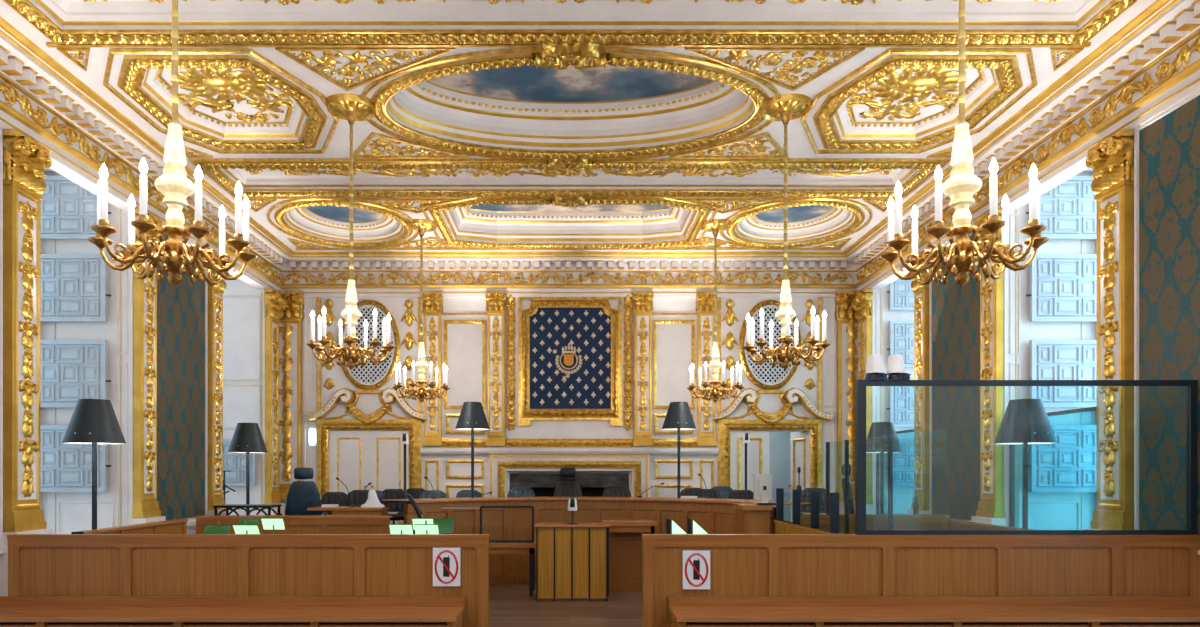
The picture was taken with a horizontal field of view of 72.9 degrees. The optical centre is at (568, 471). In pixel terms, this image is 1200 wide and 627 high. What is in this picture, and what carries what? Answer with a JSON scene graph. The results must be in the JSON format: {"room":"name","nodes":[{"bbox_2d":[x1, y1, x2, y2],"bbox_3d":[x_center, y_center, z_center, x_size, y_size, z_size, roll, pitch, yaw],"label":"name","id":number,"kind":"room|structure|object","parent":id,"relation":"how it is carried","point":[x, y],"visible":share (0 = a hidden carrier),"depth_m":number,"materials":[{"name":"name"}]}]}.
{"room":"courtroom","nodes":[
{"label":"courtroom","id":0,"kind":"room"},
{"bbox_2d":[42,161,265,533],"bbox_3d":[-5.650,-1.150,4.150,1.300,5.600,20.300,0,0,0],"label":"wall","id":1,"kind":"structure","parent":0,"point":[240,315],"depth_m":9.31,"materials":[{"name":"white paint"}]},
{"bbox_2d":[0,127,5,553],"bbox_3d":[-4.965,-0.780,6.285,0.070,4.460,1.730,0,0,0],"label":"trim","id":2,"kind":"structure","parent":1,"relation":"attached to","point":[2,548],"depth_m":7.10,"materials":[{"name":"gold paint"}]},
{"bbox_2d":[0,129,52,595],"bbox_3d":[-4.897,-0.684,7.360,0.226,4.668,0.486,0,0,0],"label":"pilaster","id":3,"kind":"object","parent":1,"relation":"attached to","point":[25,160],"depth_m":7.27,"materials":[{"name":"gold metal"}]},
{"bbox_2d":[40,176,126,533],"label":"window","id":4,"kind":"structure","parent":1,"relation":"in","point":[73,287],"depth_m":9.22,"materials":[{"name":"paint"}]},
{"bbox_2d":[40,176,107,239],"bbox_3d":[-5.660,-3.006,9.239,0.800,0.712,0.052,0,0,0],"label":"shutter","id":5,"kind":"object","parent":4,"relation":"attached to","point":[68,210],"depth_m":9.22,"materials":[{"name":"paint"}]},
{"bbox_2d":[40,254,107,321],"bbox_3d":[-5.660,-2.092,9.239,0.800,0.765,0.052,0,0,0],"label":"shutter","id":6,"kind":"object","parent":4,"relation":"attached to","point":[73,287],"depth_m":9.22,"materials":[{"name":"paint"}]},
{"bbox_2d":[40,340,107,407],"bbox_3d":[-5.660,-1.117,9.239,0.800,0.765,0.052,0,0,0],"label":"shutter","id":7,"kind":"object","parent":4,"relation":"attached to","point":[71,371],"depth_m":9.22,"materials":[{"name":"paint"}]},
{"bbox_2d":[40,425,107,491],"bbox_3d":[-5.660,-0.152,9.239,0.800,0.765,0.052,0,0,0],"label":"shutter","id":8,"kind":"object","parent":4,"relation":"attached to","point":[64,467],"depth_m":9.22,"materials":[{"name":"paint"}]},
{"bbox_2d":[131,209,164,524],"bbox_3d":[-4.901,-0.683,9.500,0.220,4.666,0.461,0,0,0],"label":"trim","id":9,"kind":"structure","parent":1,"relation":"attached to","point":[145,505],"depth_m":9.38,"materials":[{"name":"gold metal"}]},
{"bbox_2d":[157,235,207,533],"bbox_3d":[-4.965,-0.780,10.455,0.070,4.460,1.470,0,0,0],"label":"wall panel","id":10,"kind":"object","parent":1,"relation":"attached to","point":[182,309],"depth_m":10.50,"materials":[{"name":"green fabric"}]},
{"bbox_2d":[207,253,225,514],"bbox_3d":[-4.906,-0.685,11.355,0.210,4.671,0.434,0,0,0],"label":"trim","id":11,"kind":"structure","parent":1,"relation":"attached to","point":[215,292],"depth_m":11.27,"materials":[{"name":"gold metal"}]},
{"bbox_2d":[223,293,261,511],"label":"window","id":12,"kind":"structure","parent":1,"relation":"in","point":[234,464],"depth_m":13.28,"materials":[{"name":"paint"}]},
{"bbox_2d":[223,439,255,485],"bbox_3d":[-5.520,-0.152,13.289,0.800,0.765,0.052,0,0,0],"label":"shutter","id":13,"kind":"object","parent":12,"relation":"attached to","point":[234,464],"depth_m":13.27,"materials":[{"name":"paint"}]},
{"bbox_2d":[264,289,283,514],"bbox_3d":[-4.901,-0.684,13.550,0.220,4.668,0.461,0,0,0],"label":"trim","id":14,"kind":"structure","parent":1,"relation":"attached to","point":[273,299],"depth_m":13.40,"materials":[{"name":"gold metal"}]},
{"bbox_2d":[0,0,1199,296],"bbox_3d":[0.000,-3.355,4.000,10.000,0.690,20.000,0,0,0],"label":"trim","id":15,"kind":"structure","parent":1,"relation":"attached to","point":[1149,63],"depth_m":9.61,"materials":[{"name":"white paint"}]},
{"bbox_2d":[489,582,641,626],"bbox_3d":[0.000,1.700,4.150,12.400,0.100,20.300,0,0,0],"label":"floor","id":16,"kind":"structure","parent":0,"point":[510,604],"depth_m":9.67,"materials":[{"name":"brown wood"}]},
{"bbox_2d":[62,399,125,529],"bbox_3d":[-4.670,0.470,8.000,0.552,2.360,0.552,0,0,0],"label":"floor lamp","id":17,"kind":"object","parent":16,"relation":"on","point":[94,422],"visible":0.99,"depth_m":7.86,"materials":[{"name":"black metal"}]},
{"bbox_2d":[71,519,187,533],"bbox_3d":[-4.500,1.099,8.469,0.110,1.102,2.062,0,0,0],"label":"rail","id":18,"kind":"object","parent":16,"relation":"on","point":[178,526],"visible":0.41,"depth_m":8.67,"materials":[{"name":"brown wood"}]},
{"bbox_2d":[0,596,464,626],"bbox_3d":[-2.858,1.314,6.147,4.083,0.673,0.495,0,0,0],"label":"bench","id":19,"kind":"object","parent":16,"relation":"on","point":[15,611],"visible":1,"depth_m":6.19,"materials":[{"name":"brown wood"}]},
{"bbox_2d":[227,423,267,513],"bbox_3d":[-4.660,0.470,11.800,0.552,2.360,0.552,0,0,0],"label":"floor lamp","id":20,"kind":"object","parent":16,"relation":"on","point":[247,438],"visible":0.75,"depth_m":11.65,"materials":[{"name":"black metal"}]},
{"bbox_2d":[195,515,392,533],"bbox_3d":[-3.433,1.099,10.345,2.421,1.103,0.510,0,0,0],"label":"desk","id":21,"kind":"object","parent":16,"relation":"on","point":[294,524],"visible":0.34,"depth_m":10.10,"materials":[{"name":"brown wood"}]},
{"bbox_2d":[489,540,535,595],"bbox_3d":[-1.195,1.300,11.050,1.510,0.700,0.600,0,0,0],"label":"table","id":22,"kind":"object","parent":16,"relation":"on","point":[494,548],"visible":0.38,"depth_m":10.78,"materials":[{"name":"brown wood"}]},
{"bbox_2d":[480,506,533,542],"bbox_3d":[-0.829,0.702,10.950,0.733,0.496,0.160,0,0,0],"label":"screen","id":23,"kind":"object","parent":22,"relation":"on","point":[481,507],"visible":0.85,"depth_m":10.94,"materials":[{"name":"black metal"}]},
{"bbox_2d":[489,454,649,496],"bbox_3d":[0.013,0.650,14.172,2.750,2.000,0.757,0,0,0],"label":"fireplace","id":24,"kind":"object","parent":16,"relation":"on","point":[540,473],"visible":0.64,"depth_m":13.88,"materials":[{"name":"white paint"}]},
{"bbox_2d":[510,474,628,486],"bbox_3d":[0.017,0.116,14.135,2.121,0.302,0.050,0,0,0],"label":"hood","id":25,"kind":"object","parent":24,"relation":"attached to","point":[516,480],"depth_m":14.12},
{"bbox_2d":[534,523,609,600],"bbox_3d":[0.044,1.155,10.510,0.958,0.970,0.450,0,0,0],"label":"lectern","id":26,"kind":"object","parent":16,"relation":"on","point":[572,559],"visible":0.99,"depth_m":10.33,"materials":[{"name":"brown wood"}]},
{"bbox_2d":[380,497,821,584],"bbox_3d":[0.500,1.019,11.411,5.893,1.262,2.686,0,0,19],"label":"bench","id":27,"kind":"object","parent":16,"relation":"on","point":[713,515],"visible":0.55,"depth_m":11.90,"materials":[{"name":"brown wood"}]},
{"bbox_2d":[380,497,821,506],"bbox_3d":[0.436,0.410,11.551,5.923,0.045,2.444,0,0,13],"label":"countertop","id":28,"kind":"structure","parent":27,"relation":"on","point":[465,499],"depth_m":11.84,"materials":[{"name":"brown wood"}]},
{"bbox_2d":[753,474,771,503],"bbox_3d":[2.341,0.204,9.769,0.215,0.365,0.160,0,0,-6],"label":"monitor","id":29,"kind":"object","parent":27,"relation":"on","point":[762,483],"visible":0.79,"depth_m":9.75,"materials":[{"name":"beige plastic"}]},
{"bbox_2d":[7,534,1199,626],"bbox_3d":[0.282,1.073,6.445,9.416,1.153,0.090,0,0,0],"label":"wall","id":30,"kind":"structure","parent":16,"relation":"on","point":[740,564],"depth_m":6.43,"materials":[{"name":"brown wood"}]},
{"bbox_2d":[433,547,460,585],"bbox_3d":[-0.962,0.749,6.409,0.216,0.304,0.028,0,0,0],"label":"prohibition sign","id":31,"kind":"object","parent":30,"relation":"attached to","point":[446,560],"visible":1,"depth_m":6.40,"materials":[{"name":"white paper"}]},
{"bbox_2d":[682,550,709,588],"bbox_3d":[1.009,0.772,6.409,0.216,0.304,0.028,0,0,0],"label":"prohibition sign","id":32,"kind":"object","parent":30,"relation":"attached to","point":[695,563],"visible":1,"depth_m":6.40,"materials":[{"name":"white paper"}]},
{"bbox_2d":[855,380,1196,534],"bbox_3d":[3.628,-0.116,6.445,2.684,1.226,0.060,0,0,0],"label":"glass screen","id":33,"kind":"object","parent":30,"relation":"on","point":[860,385],"visible":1,"depth_m":6.42,"materials":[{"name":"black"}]},
{"bbox_2d":[864,373,887,379],"bbox_3d":[2.439,-0.754,6.438,0.170,0.054,0.114,0,0,0],"label":"cable box","id":34,"kind":"object","parent":33,"relation":"on","point":[869,376],"visible":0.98,"depth_m":6.40,"materials":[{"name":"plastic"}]},
{"bbox_2d":[865,354,883,373],"bbox_3d":[2.432,-0.854,6.445,0.140,0.146,0.140,0,0,0],"label":"table lamp","id":35,"kind":"object","parent":34,"relation":"on","point":[874,362],"visible":0.96,"depth_m":6.39,"materials":[{"name":"white fabric"}]},
{"bbox_2d":[887,373,910,379],"bbox_3d":[2.621,-0.754,6.438,0.170,0.054,0.114,0,0,0],"label":"cable box","id":36,"kind":"object","parent":33,"relation":"on","point":[892,376],"visible":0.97,"depth_m":6.40,"materials":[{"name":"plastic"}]},
{"bbox_2d":[886,354,904,373],"bbox_3d":[2.597,-0.854,6.445,0.140,0.146,0.140,0,0,0],"label":"table lamp","id":37,"kind":"object","parent":36,"relation":"on","point":[895,364],"visible":0.96,"depth_m":6.39,"materials":[{"name":"white fabric"}]},
{"bbox_2d":[601,520,656,595],"bbox_3d":[0.818,1.157,11.050,0.718,0.985,0.500,0,0,0],"label":"side table","id":38,"kind":"object","parent":16,"relation":"on","point":[624,536],"visible":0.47,"depth_m":11.20,"materials":[{"name":"brown wood"}]},
{"bbox_2d":[774,520,842,533],"bbox_3d":[2.260,1.083,7.630,0.090,1.133,2.280,0,0,0],"label":"wall","id":39,"kind":"structure","parent":16,"relation":"on","point":[781,526],"depth_m":7.99,"materials":[{"name":"brown wood"}]},
{"bbox_2d":[776,488,838,532],"bbox_3d":[2.260,0.346,7.790,0.070,0.342,1.820,0,0,0],"label":"rail","id":40,"kind":"object","parent":39,"relation":"on","point":[796,494],"visible":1,"depth_m":7.44,"materials":[{"name":"black metal"}]},
{"bbox_2d":[826,435,892,533],"bbox_3d":[3.040,0.650,8.026,0.040,2.000,3.012,0,0,0],"label":"glass wall","id":41,"kind":"structure","parent":16,"relation":"on","point":[890,437],"depth_m":8.86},
{"bbox_2d":[801,514,948,533],"bbox_3d":[3.462,1.069,9.445,1.697,1.163,0.510,0,0,0],"label":"desk","id":42,"kind":"object","parent":16,"relation":"on","point":[873,521],"visible":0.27,"depth_m":9.20,"materials":[{"name":"brown wood"}]},
{"bbox_2d":[866,422,902,513],"bbox_3d":[4.500,0.470,11.650,0.552,2.360,0.552,0,0,0],"label":"floor lamp","id":43,"kind":"object","parent":16,"relation":"on","point":[877,438],"visible":0.7,"depth_m":11.51,"materials":[{"name":"black metal"}]},
{"bbox_2d":[669,596,1199,626],"bbox_3d":[2.844,1.314,6.147,4.112,0.673,0.495,0,0,0],"label":"bench","id":44,"kind":"object","parent":16,"relation":"on","point":[686,611],"visible":1,"depth_m":6.14,"materials":[{"name":"brown wood"}]},
{"bbox_2d":[948,519,1033,529],"bbox_3d":[4.400,1.099,8.504,0.110,1.102,2.432,0,0,0],"label":"rail","id":45,"kind":"object","parent":16,"relation":"on","point":[952,524],"visible":0.14,"depth_m":8.74,"materials":[{"name":"brown wood"}]},
{"bbox_2d":[994,399,1057,528],"bbox_3d":[4.500,0.470,8.000,0.552,2.360,0.552,0,0,0],"label":"floor lamp","id":46,"kind":"object","parent":16,"relation":"on","point":[1025,422],"visible":0.95,"depth_m":7.86,"materials":[{"name":"black metal"}]},
{"bbox_3d":[-3.000,1.270,7.850,1.400,0.760,1.700,0,0,0],"label":"table","id":47,"kind":"object","parent":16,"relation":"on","visible":0},
{"bbox_2d":[233,521,259,533],"bbox_3d":[-2.908,0.662,7.350,0.220,0.456,0.150,0,0,0],"label":"desk lamp","id":48,"kind":"object","parent":47,"relation":"on","point":[239,529],"visible":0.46,"depth_m":7.33,"materials":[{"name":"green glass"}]},
{"bbox_2d":[261,515,284,533],"bbox_3d":[-2.958,0.655,8.150,0.215,0.470,0.150,0,0,0],"label":"desk lamp","id":49,"kind":"object","parent":47,"relation":"on","point":[271,523],"visible":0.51,"depth_m":8.13,"materials":[{"name":"green glass"}]},
{"bbox_3d":[-1.450,1.270,7.850,1.000,0.760,1.700,0,0,0],"label":"table","id":50,"kind":"object","parent":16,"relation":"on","visible":0},
{"bbox_2d":[389,520,412,533],"bbox_3d":[-1.510,0.660,7.350,0.203,0.460,0.150,0,0,0],"label":"desk lamp","id":51,"kind":"object","parent":50,"relation":"on","point":[400,528],"visible":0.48,"depth_m":7.33,"materials":[{"name":"green glass"}]},
{"bbox_2d":[414,520,438,533],"bbox_3d":[-1.281,0.660,7.350,0.212,0.460,0.150,0,0,0],"label":"desk lamp","id":52,"kind":"object","parent":50,"relation":"on","point":[425,528],"visible":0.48,"depth_m":7.33,"materials":[{"name":"green glass"}]},
{"bbox_2d":[435,515,453,533],"bbox_3d":[-1.237,0.657,8.130,0.186,0.465,0.190,0,0,0],"label":"desk lamp","id":53,"kind":"object","parent":50,"relation":"on","point":[445,525],"visible":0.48,"depth_m":8.07,"materials":[{"name":"green glass"}]},
{"bbox_3d":[0.000,1.450,13.374,9.990,0.400,1.249,0,0,0],"label":"trim","id":54,"kind":"structure","parent":16,"relation":"on","visible":0},
{"bbox_2d":[455,402,489,496],"bbox_3d":[-1.530,0.070,12.950,0.552,2.360,0.552,0,0,0],"label":"floor lamp","id":55,"kind":"object","parent":54,"relation":"on","point":[472,417],"visible":0.68,"depth_m":12.80,"materials":[{"name":"black metal"}]},
{"bbox_2d":[507,487,534,496],"bbox_3d":[-0.757,0.749,12.780,0.480,1.003,0.520,0,0,0],"label":"chair","id":56,"kind":"object","parent":54,"relation":"on","point":[516,491],"visible":0.21,"depth_m":12.96,"materials":[{"name":"leather"}]},
{"bbox_2d":[554,467,582,496],"bbox_3d":[-0.008,0.588,13.124,0.670,1.325,0.636,0,0,0],"label":"chair","id":57,"kind":"object","parent":54,"relation":"on","point":[564,487],"visible":0.26,"depth_m":13.33,"materials":[{"name":"black leather"}]},
{"bbox_2d":[602,486,631,496],"bbox_3d":[0.773,0.737,12.780,0.480,1.027,0.520,0,0,0],"label":"chair","id":58,"kind":"object","parent":54,"relation":"on","point":[610,491],"visible":0.26,"depth_m":12.95,"materials":[{"name":"black leather"}]},
{"bbox_2d":[662,402,695,497],"bbox_3d":[1.760,0.070,12.950,0.552,2.360,0.552,0,0,0],"label":"floor lamp","id":59,"kind":"object","parent":54,"relation":"on","point":[678,417],"visible":0.7,"depth_m":12.80,"materials":[{"name":"black metal"}]},
{"bbox_3d":[-3.648,1.500,11.685,2.695,0.300,2.130,0,0,0],"label":"trim","id":60,"kind":"structure","parent":16,"relation":"on","visible":0},
{"bbox_2d":[213,504,281,514],"bbox_3d":[-4.342,0.898,11.000,0.772,0.903,0.400,0,0,0],"label":"table","id":61,"kind":"object","parent":60,"relation":"on","point":[228,507],"visible":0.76,"depth_m":10.82,"materials":[{"name":"black metal"}]},
{"bbox_2d":[280,467,326,514],"bbox_3d":[-3.802,0.642,11.628,0.670,1.415,0.636,0,0,-20],"label":"chair","id":62,"kind":"object","parent":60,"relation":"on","point":[302,495],"visible":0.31,"depth_m":11.35,"materials":[{"name":"leather"}]},
{"bbox_2d":[321,492,346,514],"bbox_3d":[-3.486,0.829,12.326,0.480,1.042,0.520,0,0,-30],"label":"chair","id":63,"kind":"object","parent":60,"relation":"on","point":[339,498],"visible":0.23,"depth_m":12.45,"materials":[{"name":"black leather"}]},
{"bbox_2d":[307,506,389,514],"bbox_3d":[-2.967,0.912,11.000,0.989,0.876,0.500,0,0,0],"label":"desk","id":64,"kind":"object","parent":60,"relation":"on","point":[340,510],"visible":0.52,"depth_m":10.78,"materials":[{"name":"brown wood"}]},
{"bbox_2d":[307,506,389,509],"bbox_3d":[-2.967,0.492,11.000,0.989,0.035,0.500,0,0,0],"label":"countertop","id":65,"kind":"structure","parent":64,"relation":"on","point":[318,507],"depth_m":10.75,"materials":[{"name":"brown wood"}]},
{"bbox_2d":[361,490,384,506],"bbox_3d":[-2.662,0.359,11.050,0.320,0.230,0.178,0,0,-8],"label":"monitor","id":66,"kind":"object","parent":64,"relation":"on","point":[374,499],"visible":0.98,"depth_m":11.01,"materials":[{"name":"white plastic"}]},
{"bbox_2d":[346,490,369,505],"bbox_3d":[-2.976,0.807,11.778,0.480,1.085,0.520,0,0,-20],"label":"chair","id":67,"kind":"object","parent":60,"relation":"on","point":[356,495],"visible":0.11,"depth_m":11.91,"materials":[{"name":"black leather"}]},
{"bbox_2d":[381,489,408,523],"bbox_3d":[-2.650,0.805,12.280,0.480,1.089,0.520,0,0,-10],"label":"chair","id":68,"kind":"object","parent":60,"relation":"on","point":[387,494],"visible":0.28,"depth_m":12.43,"materials":[{"name":"black leather"}]},
{"bbox_3d":[3.873,1.500,11.250,2.245,0.300,3.000,0,0,0],"label":"trim","id":69,"kind":"structure","parent":16,"relation":"on","visible":0},
{"bbox_2d":[801,488,825,512],"bbox_3d":[3.405,0.788,11.327,0.480,1.123,0.520,0,0,25],"label":"chair","id":70,"kind":"object","parent":69,"relation":"on","point":[805,497],"visible":0.2,"depth_m":11.49,"materials":[{"name":"leather"}]},
{"bbox_2d":[841,464,854,513],"bbox_3d":[3.900,0.618,10.606,0.636,1.465,0.670,0,0,15],"label":"chair","id":71,"kind":"object","parent":69,"relation":"on","point":[851,502],"visible":0.19,"depth_m":10.53,"materials":[{"name":"black leather"}]},
{"bbox_2d":[281,294,854,533],"bbox_3d":[0.000,-1.150,14.001,9.995,5.600,0.515,0,0,-2],"label":"wall","id":72,"kind":"structure","parent":0,"point":[464,320],"depth_m":14.00,"materials":[{"name":"white paint"}]},
{"bbox_2d":[278,290,303,499],"bbox_3d":[-4.797,-1.312,13.903,0.503,3.589,0.235,0,0,0],"label":"trim","id":73,"kind":"structure","parent":72,"relation":"attached to","point":[290,324],"depth_m":13.91,"materials":[{"name":"gold metal"}]},
{"bbox_2d":[306,387,426,523],"bbox_3d":[-3.440,-0.098,13.945,2.051,2.697,0.250,0,0,0],"label":"door","id":74,"kind":"structure","parent":72,"relation":"in","point":[371,422],"depth_m":13.95,"materials":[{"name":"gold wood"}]},
{"bbox_2d":[337,300,399,389],"bbox_3d":[-3.440,-2.181,13.935,1.085,1.566,0.130,0,0,0],"label":"window","id":75,"kind":"structure","parent":72,"relation":"in","point":[371,376],"depth_m":13.96,"materials":[{"name":"gold"}]},
{"bbox_2d":[422,292,442,445],"bbox_3d":[-2.334,-1.766,13.914,0.357,2.635,0.179,0,0,0],"label":"trim","id":76,"kind":"structure","parent":72,"relation":"attached to","point":[431,300],"depth_m":13.91,"materials":[{"name":"gold metal"}]},
{"bbox_2d":[485,292,506,445],"bbox_3d":[-1.243,-1.766,13.914,0.359,2.636,0.180,0,0,0],"label":"trim","id":77,"kind":"structure","parent":72,"relation":"attached to","point":[496,315],"depth_m":13.90,"materials":[{"name":"gold metal"}]},
{"bbox_2d":[518,297,621,425],"bbox_3d":[0.030,-1.905,13.927,1.784,2.224,0.146,0,0,0],"label":"tapestry","id":78,"kind":"object","parent":72,"relation":"attached to","point":[570,348],"depth_m":13.95,"materials":[{"name":"blue fabric"}]},
{"bbox_2d":[632,292,653,445],"bbox_3d":[1.278,-1.766,13.914,0.359,2.636,0.180,0,0,0],"label":"trim","id":79,"kind":"structure","parent":72,"relation":"attached to","point":[642,315],"depth_m":13.90,"materials":[{"name":"gold metal"}]},
{"bbox_2d":[696,292,716,445],"bbox_3d":[2.368,-1.767,13.914,0.357,2.637,0.179,0,0,0],"label":"trim","id":80,"kind":"structure","parent":72,"relation":"attached to","point":[705,315],"depth_m":13.91,"materials":[{"name":"gold metal"}]},
{"bbox_2d":[739,300,801,389],"bbox_3d":[3.474,-2.181,13.935,1.085,1.566,0.130,0,0,0],"label":"window","id":81,"kind":"structure","parent":72,"relation":"in","point":[765,376],"depth_m":13.96,"materials":[{"name":"gold"}]},
{"bbox_2d":[712,387,831,521],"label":"door","id":82,"kind":"structure","parent":72,"relation":"in","point":[778,454],"depth_m":14.00,"materials":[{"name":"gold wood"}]},
{"bbox_2d":[835,291,857,499],"bbox_3d":[4.832,-1.309,13.903,0.504,3.584,0.235,0,0,0],"label":"trim","id":83,"kind":"structure","parent":72,"relation":"attached to","point":[847,324],"depth_m":13.91,"materials":[{"name":"gold metal"}]},
{"bbox_2d":[0,0,1149,249],"bbox_3d":[0.000,-3.831,4.000,10.000,0.578,20.000,0,0,0],"label":"ceiling","id":84,"kind":"structure","parent":0,"point":[479,124],"depth_m":8.49,"materials":[{"name":"white paint"}]},
{"bbox_2d":[88,0,256,286],"bbox_3d":[-2.187,-2.365,4.531,0.857,2.670,0.846,0,0,17],"label":"chandelier","id":85,"kind":"object","parent":84,"relation":"hanging from","point":[173,256],"visible":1,"depth_m":4.47,"materials":[{"name":"gold metal"}]},
{"bbox_2d":[306,205,382,222],"bbox_3d":[-3.330,-3.931,12.120,1.139,0.001,1.399,0,0,0],"label":"painting","id":86,"kind":"object","parent":84,"relation":"attached to","point":[338,213],"depth_m":12.35},
{"bbox_2d":[306,111,394,369],"bbox_3d":[-2.200,-2.365,8.186,0.846,2.670,0.857,0,0,-22],"label":"chandelier","id":87,"kind":"object","parent":84,"relation":"hanging from","point":[351,354],"visible":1,"depth_m":8.15,"materials":[{"name":"gold metal"}]},
{"bbox_2d":[392,228,449,402],"bbox_3d":[-2.198,-2.365,12.092,0.846,2.670,0.857,0,0,-42],"label":"chandelier","id":88,"kind":"object","parent":84,"relation":"hanging from","point":[421,392],"visible":1,"depth_m":12.06,"materials":[{"name":"gold metal"}]},
{"bbox_2d":[471,204,668,210],"bbox_3d":[0.020,-4.120,12.125,3.100,0.001,1.450,0,0,0],"label":"painting","id":89,"kind":"object","parent":84,"relation":"on","point":[488,207],"depth_m":12.65},
{"bbox_2d":[428,65,712,101],"bbox_3d":[0.020,-4.120,8.330,3.198,0.001,1.460,0,0,0],"label":"painting","id":90,"kind":"object","parent":84,"relation":"on","point":[525,83],"depth_m":8.61},
{"bbox_2d":[687,228,744,402],"bbox_3d":[2.198,-2.365,12.092,0.846,2.670,0.857,0,0,42],"label":"chandelier","id":91,"kind":"object","parent":84,"relation":"hanging from","point":[715,392],"visible":1,"depth_m":12.06,"materials":[{"name":"gold metal"}]},
{"bbox_2d":[742,111,830,369],"bbox_3d":[2.200,-2.365,8.186,0.846,2.670,0.857,0,0,22],"label":"chandelier","id":92,"kind":"object","parent":84,"relation":"hanging from","point":[787,355],"visible":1,"depth_m":8.15,"materials":[{"name":"gold metal"}]},
{"bbox_2d":[755,205,831,222],"bbox_3d":[3.360,-3.931,12.120,1.139,0.001,1.399,0,0,0],"label":"painting","id":93,"kind":"object","parent":84,"relation":"attached to","point":[800,213],"depth_m":12.35},
{"bbox_2d":[880,0,1048,286],"bbox_3d":[2.187,-2.365,4.531,0.857,2.670,0.846,0,0,-17],"label":"chandelier","id":94,"kind":"object","parent":84,"relation":"hanging from","point":[962,256],"visible":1,"depth_m":4.47,"materials":[{"name":"gold metal"}]},
{"bbox_2d":[871,161,1094,529],"bbox_3d":[5.650,-1.150,4.150,1.300,5.600,20.300,0,0,0],"label":"wall","id":95,"kind":"structure","parent":0,"point":[1041,516],"depth_m":9.31,"materials":[{"name":"white paint"}]},
{"bbox_2d":[853,289,872,513],"bbox_3d":[4.901,-0.684,13.550,0.220,4.668,0.461,0,0,0],"label":"trim","id":96,"kind":"structure","parent":95,"relation":"attached to","point":[863,299],"depth_m":13.37,"materials":[{"name":"gold metal"}]},
{"bbox_2d":[876,273,913,512],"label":"window","id":97,"kind":"structure","parent":95,"relation":"in","point":[901,295],"depth_m":13.27,"materials":[{"name":"paint"}]},
{"bbox_2d":[889,273,913,309],"bbox_3d":[5.660,-3.006,13.289,0.800,0.712,0.052,0,0,0],"label":"shutter","id":98,"kind":"object","parent":97,"relation":"attached to","point":[901,295],"depth_m":13.27,"materials":[{"name":"paint"}]},
{"bbox_2d":[889,320,913,367],"bbox_3d":[5.660,-2.092,13.289,0.800,0.765,0.052,0,0,0],"label":"shutter","id":99,"kind":"object","parent":97,"relation":"attached to","point":[901,332],"depth_m":13.27,"materials":[{"name":"paint"}]},
{"bbox_2d":[889,386,913,426],"bbox_3d":[5.660,-1.117,13.289,0.800,0.765,0.052,0,0,0],"label":"shutter","id":100,"kind":"object","parent":97,"relation":"attached to","point":[901,398],"depth_m":13.27,"materials":[{"name":"paint"}]},
{"bbox_2d":[893,439,913,485],"bbox_3d":[5.660,-0.152,13.289,0.800,0.765,0.052,0,0,0],"label":"shutter","id":101,"kind":"object","parent":97,"relation":"attached to","point":[903,462],"depth_m":13.27,"materials":[{"name":"paint"}]},
{"bbox_2d":[908,253,929,513],"bbox_3d":[4.906,-0.685,11.355,0.210,4.671,0.434,0,0,0],"label":"trim","id":102,"kind":"structure","parent":95,"relation":"attached to","point":[921,292],"depth_m":11.26,"materials":[{"name":"gold metal"}]},
{"bbox_2d":[929,234,979,520],"bbox_3d":[4.965,-0.780,10.455,0.070,4.460,1.470,0,0,0],"label":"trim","id":103,"kind":"structure","parent":95,"relation":"attached to","point":[954,309],"depth_m":10.45,"materials":[{"name":"fabric"}]},
{"bbox_2d":[972,209,1005,525],"bbox_3d":[4.901,-0.683,9.500,0.220,4.666,0.461,0,0,0],"label":"trim","id":104,"kind":"structure","parent":95,"relation":"attached to","point":[991,505],"depth_m":9.40,"materials":[{"name":"gold metal"}]},
{"bbox_2d":[1010,176,1096,529],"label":"window","id":105,"kind":"structure","parent":95,"relation":"in","point":[1062,287],"depth_m":9.22,"materials":[{"name":"paint"}]},
{"bbox_2d":[1009,407,1096,526],"bbox_3d":[5.060,0.273,8.428,0.040,1.795,1.705,0,0,0],"label":"guard","id":106,"kind":"object","parent":105,"relation":"on","point":[1011,447],"visible":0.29,"depth_m":9.24,"materials":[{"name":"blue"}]},
{"bbox_2d":[1029,176,1096,239],"bbox_3d":[5.660,-3.006,9.239,0.800,0.712,0.052,0,0,0],"label":"shutter","id":107,"kind":"object","parent":105,"relation":"attached to","point":[1068,210],"depth_m":9.22,"materials":[{"name":"paint"}]},
{"bbox_2d":[1029,254,1096,321],"bbox_3d":[5.660,-2.092,9.239,0.800,0.765,0.052,0,0,0],"label":"shutter","id":108,"kind":"object","parent":105,"relation":"attached to","point":[1062,287],"depth_m":9.22,"materials":[{"name":"paint"}]},
{"bbox_2d":[1029,340,1096,407],"bbox_3d":[5.660,-1.117,9.239,0.800,0.765,0.052,0,0,0],"label":"shutter","id":109,"kind":"object","parent":105,"relation":"attached to","point":[1048,359],"depth_m":9.22,"materials":[{"name":"paint"}]},
{"bbox_2d":[1029,425,1096,491],"bbox_3d":[5.660,-0.152,9.239,0.800,0.765,0.052,0,0,0],"label":"shutter","id":110,"kind":"object","parent":105,"relation":"attached to","point":[1069,464],"depth_m":9.22,"materials":[{"name":"paint"}]},
{"bbox_2d":[1084,129,1133,529],"bbox_3d":[4.897,-0.684,7.360,0.226,4.668,0.486,0,0,0],"label":"trim","id":111,"kind":"structure","parent":95,"relation":"attached to","point":[1111,160],"depth_m":7.27,"materials":[{"name":"gold metal"}]},
{"bbox_2d":[1134,89,1199,554],"bbox_3d":[4.965,-0.780,6.285,0.070,4.460,1.730,0,0,0],"label":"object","id":112,"kind":"structure","parent":95,"relation":"attached to","point":[1166,145],"depth_m":6.79,"materials":[{"name":"fabric"}]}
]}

